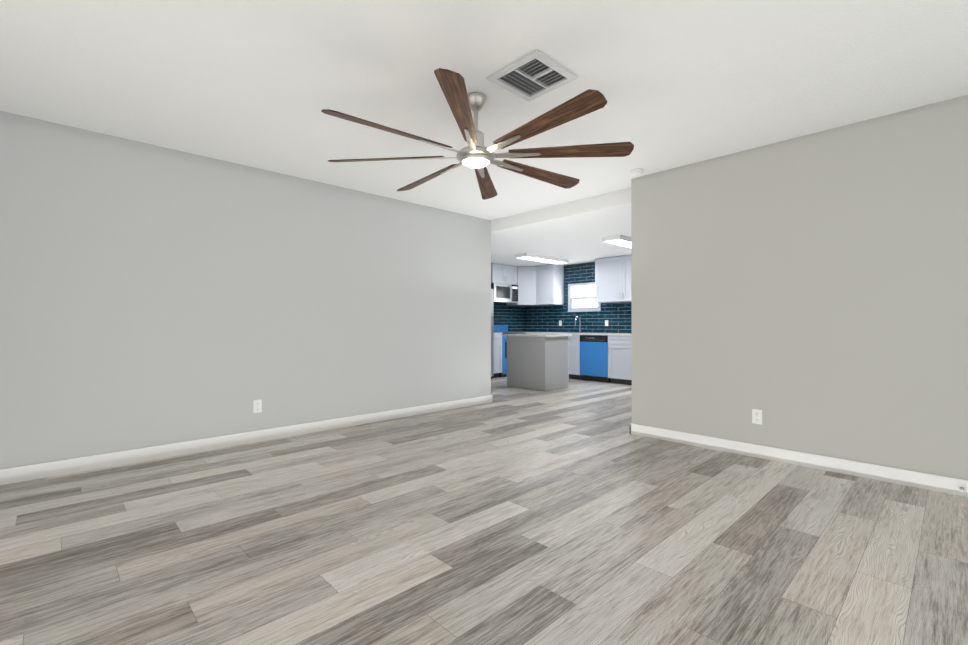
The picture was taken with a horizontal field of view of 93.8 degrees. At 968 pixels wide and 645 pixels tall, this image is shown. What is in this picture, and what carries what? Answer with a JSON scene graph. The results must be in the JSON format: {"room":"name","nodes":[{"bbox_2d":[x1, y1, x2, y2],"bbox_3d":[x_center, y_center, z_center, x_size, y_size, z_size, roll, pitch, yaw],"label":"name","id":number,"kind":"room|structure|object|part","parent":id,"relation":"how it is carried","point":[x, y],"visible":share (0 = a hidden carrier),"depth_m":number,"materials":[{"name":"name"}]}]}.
{"room":"empty living room","nodes":[
{"label":"empty living room","id":0,"kind":"room"},
{"bbox_2d":[0,111,490,469],"bbox_3d":[-1.990,-0.168,4.549,5.678,2.600,0.120,0,0,-44],"label":"wall","id":1,"kind":"structure","parent":0,"point":[151,295],"depth_m":4.00,"materials":[{"name":"grey paint"}]},
{"bbox_2d":[0,395,491,484],"bbox_3d":[-1.936,1.080,4.585,5.573,0.105,0.135,0,0,-44],"label":"baseboard","id":2,"kind":"structure","parent":1,"relation":"attached to","point":[39,471],"depth_m":3.99,"materials":[{"name":"white wood"}]},
{"bbox_2d":[253,400,261,412],"bbox_3d":[-2.149,0.796,4.301,0.074,0.120,0.009,0,0,-44],"label":"outlet","id":3,"kind":"object","parent":1,"relation":"attached to","point":[257,406],"visible":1,"depth_m":4.30,"materials":[{"name":"white plastic"}]},
{"bbox_2d":[0,377,967,644],"bbox_3d":[0.445,1.183,4.796,9.540,0.100,8.420,0,0,-44],"label":"floor","id":4,"kind":"structure","parent":0,"point":[574,513],"depth_m":2.30,"materials":[{"name":"wood"}]},
{"bbox_2d":[491,289,493,379],"bbox_3d":[-0.396,0.237,9.067,0.958,1.830,0.820,0,0,-44],"label":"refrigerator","id":5,"kind":"object","parent":4,"relation":"on","point":[492,332],"visible":0.19,"depth_m":9.12,"materials":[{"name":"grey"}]},
{"bbox_2d":[492,333,502,377],"bbox_3d":[0.025,0.702,9.592,0.355,0.905,0.659,0,0,-44],"label":"base cabinet","id":6,"kind":"object","parent":4,"relation":"on","point":[497,336],"depth_m":9.40,"materials":[{"name":"grey paint"}]},
{"bbox_2d":[494,325,525,376],"bbox_3d":[0.461,0.606,9.979,0.789,1.100,0.702,0,0,-44],"label":"range","id":7,"kind":"object","parent":4,"relation":"on","point":[503,329],"visible":0.29,"depth_m":9.59,"materials":[{"name":"blue metal"}]},
{"bbox_2d":[524,332,543,333],"bbox_3d":[1.387,0.704,10.036,0.662,0.905,0.630,0,0,-44],"label":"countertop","id":8,"kind":"structure","parent":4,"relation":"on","point":[524,332],"depth_m":9.83,"materials":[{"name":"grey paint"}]},
{"bbox_2d":[503,333,571,390],"bbox_3d":[0.946,0.677,8.062,0.744,0.940,0.985,0,0,-44],"label":"kitchen island","id":9,"kind":"object","parent":4,"relation":"on","point":[539,362],"visible":1,"depth_m":7.78,"materials":[{"name":"grey paint"}]},
{"bbox_2d":[544,332,559,333],"bbox_3d":[1.708,0.702,9.702,0.662,0.905,0.534,0,0,-44],"label":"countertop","id":10,"kind":"structure","parent":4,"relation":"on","point":[544,332],"depth_m":9.62,"materials":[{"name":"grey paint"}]},
{"bbox_2d":[560,332,575,378],"bbox_3d":[1.976,0.701,9.422,0.662,0.905,0.478,0,0,-44],"label":"base cabinet","id":11,"kind":"object","parent":4,"relation":"on","point":[572,339],"depth_m":9.16,"materials":[{"name":"grey paint"}]},
{"bbox_2d":[576,336,607,382],"bbox_3d":[2.358,0.699,9.024,0.662,0.905,0.751,0,0,-44],"label":"base cabinet","id":12,"kind":"object","parent":4,"relation":"on","point":[603,357],"depth_m":8.82,"materials":[{"name":"grey paint"}]},
{"bbox_2d":[580,335,609,382],"bbox_3d":[2.349,0.700,9.015,0.648,0.902,0.617,0,0,-44],"label":"dishwasher","id":13,"kind":"object","parent":12,"relation":"in","point":[594,349],"depth_m":8.77,"materials":[{"name":"blue metal"}]},
{"bbox_2d":[572,332,631,335],"bbox_3d":[2.279,0.229,9.104,0.668,0.034,4.488,0,0,-44],"label":"countertop","id":14,"kind":"structure","parent":12,"relation":"on","point":[573,333],"depth_m":8.69,"materials":[{"name":"white stone"}]},
{"bbox_2d":[608,336,631,384],"bbox_3d":[2.804,0.697,8.560,0.662,0.905,0.659,0,0,-44],"label":"base cabinet","id":15,"kind":"object","parent":4,"relation":"on","point":[619,347],"depth_m":8.40,"materials":[{"name":"grey paint"}]},
{"bbox_2d":[0,0,967,219],"bbox_3d":[-0.032,-1.536,2.516,5.678,0.120,5.774,0,0,-44],"label":"ceiling","id":16,"kind":"structure","parent":0,"point":[260,84],"depth_m":2.72,"materials":[{"name":"white paint"}]},
{"bbox_2d":[321,68,633,199],"bbox_3d":[-0.052,-1.247,2.963,1.993,0.454,1.993,0,0,-44],"label":"ceiling fan","id":17,"kind":"object","parent":16,"relation":"hanging from","point":[477,155],"visible":1,"depth_m":2.84,"materials":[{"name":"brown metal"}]},
{"bbox_3d":[-0.579,-1.092,3.020,0.940,0.045,0.135,0,0,6],"label":"blade","id":18,"kind":"part","parent":17,"relation":"part of","materials":[{"name":"brown wood"}]},
{"bbox_3d":[-0.109,-1.095,2.436,0.135,0.045,0.940,0,0,6],"label":"blade","id":19,"kind":"part","parent":17,"relation":"part of","materials":[{"name":"brown wood"}]},
{"bbox_3d":[0.004,-1.090,3.490,0.135,0.045,0.940,0,0,6],"label":"blade","id":20,"kind":"part","parent":17,"relation":"part of","materials":[{"name":"brown wood"}]},
{"bbox_3d":[0.475,-1.093,2.906,0.940,0.045,0.135,0,0,6],"label":"blade","id":21,"kind":"part","parent":17,"relation":"part of","materials":[{"name":"brown wood"}]},
{"bbox_2d":[487,49,577,100],"bbox_3d":[0.289,-1.464,2.717,0.384,0.023,0.384,0,0,-44],"label":"ceiling vent","id":22,"kind":"object","parent":16,"relation":"in","point":[534,74],"visible":1,"depth_m":2.70,"materials":[{"name":"white metal"}]},
{"bbox_2d":[630,169,642,175],"bbox_3d":[1.476,-1.447,4.383,0.124,0.042,0.124,0,0,-44],"label":"smoke detector","id":23,"kind":"object","parent":16,"relation":"attached to","point":[636,172],"visible":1,"depth_m":4.35,"materials":[{"name":"white plastic"}]},
{"bbox_2d":[491,188,630,265],"bbox_3d":[2.077,-1.434,7.206,3.862,0.285,7.220,0,0,-44],"label":"ceiling","id":24,"kind":"structure","parent":0,"point":[574,232],"depth_m":6.44,"materials":[{"name":"white paint"}]},
{"bbox_2d":[515,253,568,263],"bbox_3d":[1.157,-1.250,8.901,1.300,0.068,0.300,0,0,-44],"label":"kitchen ceiling light","id":25,"kind":"object","parent":24,"relation":"attached to","point":[539,258],"visible":1,"depth_m":8.78,"materials":[{"name":"white plastic"}]},
{"bbox_2d":[602,235,630,247],"bbox_3d":[2.361,-1.257,7.215,1.300,0.068,0.300,0,0,-44],"label":"kitchen ceiling light","id":26,"kind":"object","parent":24,"relation":"attached to","point":[622,240],"visible":0.58,"depth_m":6.85,"materials":[{"name":"white plastic"}]},
{"bbox_2d":[631,95,967,479],"bbox_3d":[2.760,-0.172,3.507,0.269,2.600,3.345,0,0,-44],"label":"wall","id":27,"kind":"structure","parent":0,"point":[807,294],"depth_m":3.50,"materials":[{"name":"grey paint"}]},
{"bbox_2d":[752,409,761,424],"bbox_3d":[2.287,0.789,3.794,0.009,0.120,0.074,0,0,-44],"label":"outlet","id":28,"kind":"object","parent":27,"relation":"attached to","point":[756,416],"visible":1,"depth_m":3.79,"materials":[{"name":"white plastic"}]},
{"bbox_2d":[630,423,967,496],"bbox_3d":[2.708,1.075,3.545,0.284,0.105,3.240,0,0,-44],"label":"baseboard","id":29,"kind":"structure","parent":27,"relation":"attached to","point":[942,484],"depth_m":3.49,"materials":[{"name":"white wood"}]},
{"bbox_3d":[3.426,-0.068,8.496,0.120,2.435,7.220,0,0,-44],"label":"wall","id":30,"kind":"structure","parent":0,"visible":0},
{"bbox_2d":[491,263,506,283],"bbox_3d":[0.219,-1.062,9.992,0.448,0.427,0.361,0,0,-44],"label":"upper cabinet","id":31,"kind":"object","parent":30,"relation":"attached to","point":[498,271],"depth_m":9.85,"materials":[{"name":"grey paint"}]},
{"bbox_2d":[491,283,517,302],"bbox_3d":[0.368,-0.644,10.076,0.773,0.400,0.443,0,0,-44],"label":"over-the-range microwave","id":32,"kind":"object","parent":31,"relation":"attached to","point":[505,293],"visible":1,"depth_m":9.93,"materials":[{"name":"grey metal"}]},
{"bbox_2d":[507,265,518,286],"bbox_3d":[0.456,-1.061,10.220,0.448,0.427,0.361,0,0,-44],"label":"upper cabinet","id":33,"kind":"object","parent":30,"relation":"attached to","point":[512,271],"depth_m":10.16,"materials":[{"name":"grey paint"}]},
{"bbox_2d":[507,266,534,305],"bbox_3d":[0.991,-0.835,10.479,0.626,0.876,0.728,0,0,-44],"label":"upper cabinet","id":34,"kind":"object","parent":30,"relation":"attached to","point":[526,289],"depth_m":10.25,"materials":[{"name":"grey paint"}]},
{"bbox_2d":[535,264,562,305],"bbox_3d":[1.442,-0.837,10.172,0.401,0.876,0.562,0,0,-44],"label":"upper cabinet","id":35,"kind":"object","parent":30,"relation":"attached to","point":[540,285],"depth_m":10.02,"materials":[{"name":"grey paint"}]},
{"bbox_2d":[524,262,631,332],"bbox_3d":[3.377,-0.538,8.457,0.008,1.494,6.970,0,0,-44],"label":"tile backsplash","id":36,"kind":"structure","parent":30,"relation":"attached to","point":[548,318],"depth_m":9.83,"materials":[{"name":"teal tile"}]},
{"bbox_2d":[567,282,600,311],"bbox_3d":[2.165,-0.540,9.748,0.108,0.614,0.830,0,0,-44],"label":"kitchen window","id":37,"kind":"structure","parent":30,"relation":"in","point":[581,297],"depth_m":9.79,"materials":[{"name":"white glass"}]},
{"bbox_2d":[595,256,618,302],"bbox_3d":[2.593,-0.842,9.002,0.361,0.876,0.660,0,0,-44],"label":"upper cabinet","id":38,"kind":"object","parent":30,"relation":"attached to","point":[606,269],"depth_m":8.93,"materials":[{"name":"grey paint"}]},
{"bbox_2d":[619,255,631,301],"bbox_3d":[2.988,-0.843,8.591,0.361,0.876,0.719,0,0,-44],"label":"upper cabinet","id":39,"kind":"object","parent":30,"relation":"attached to","point":[625,295],"depth_m":8.65,"materials":[{"name":"grey paint"}]},
{"bbox_3d":[-0.469,-0.063,9.678,3.862,2.435,0.120,0,0,-44],"label":"wall","id":40,"kind":"structure","parent":0,"visible":0},
{"bbox_2d":[494,303,523,331],"bbox_3d":[-0.044,-0.339,9.998,2.792,1.110,0.008,0,0,-44],"label":"tile backsplash","id":41,"kind":"structure","parent":40,"relation":"attached to","point":[512,317],"depth_m":10.63,"materials":[{"name":"teal tile"}]}
]}

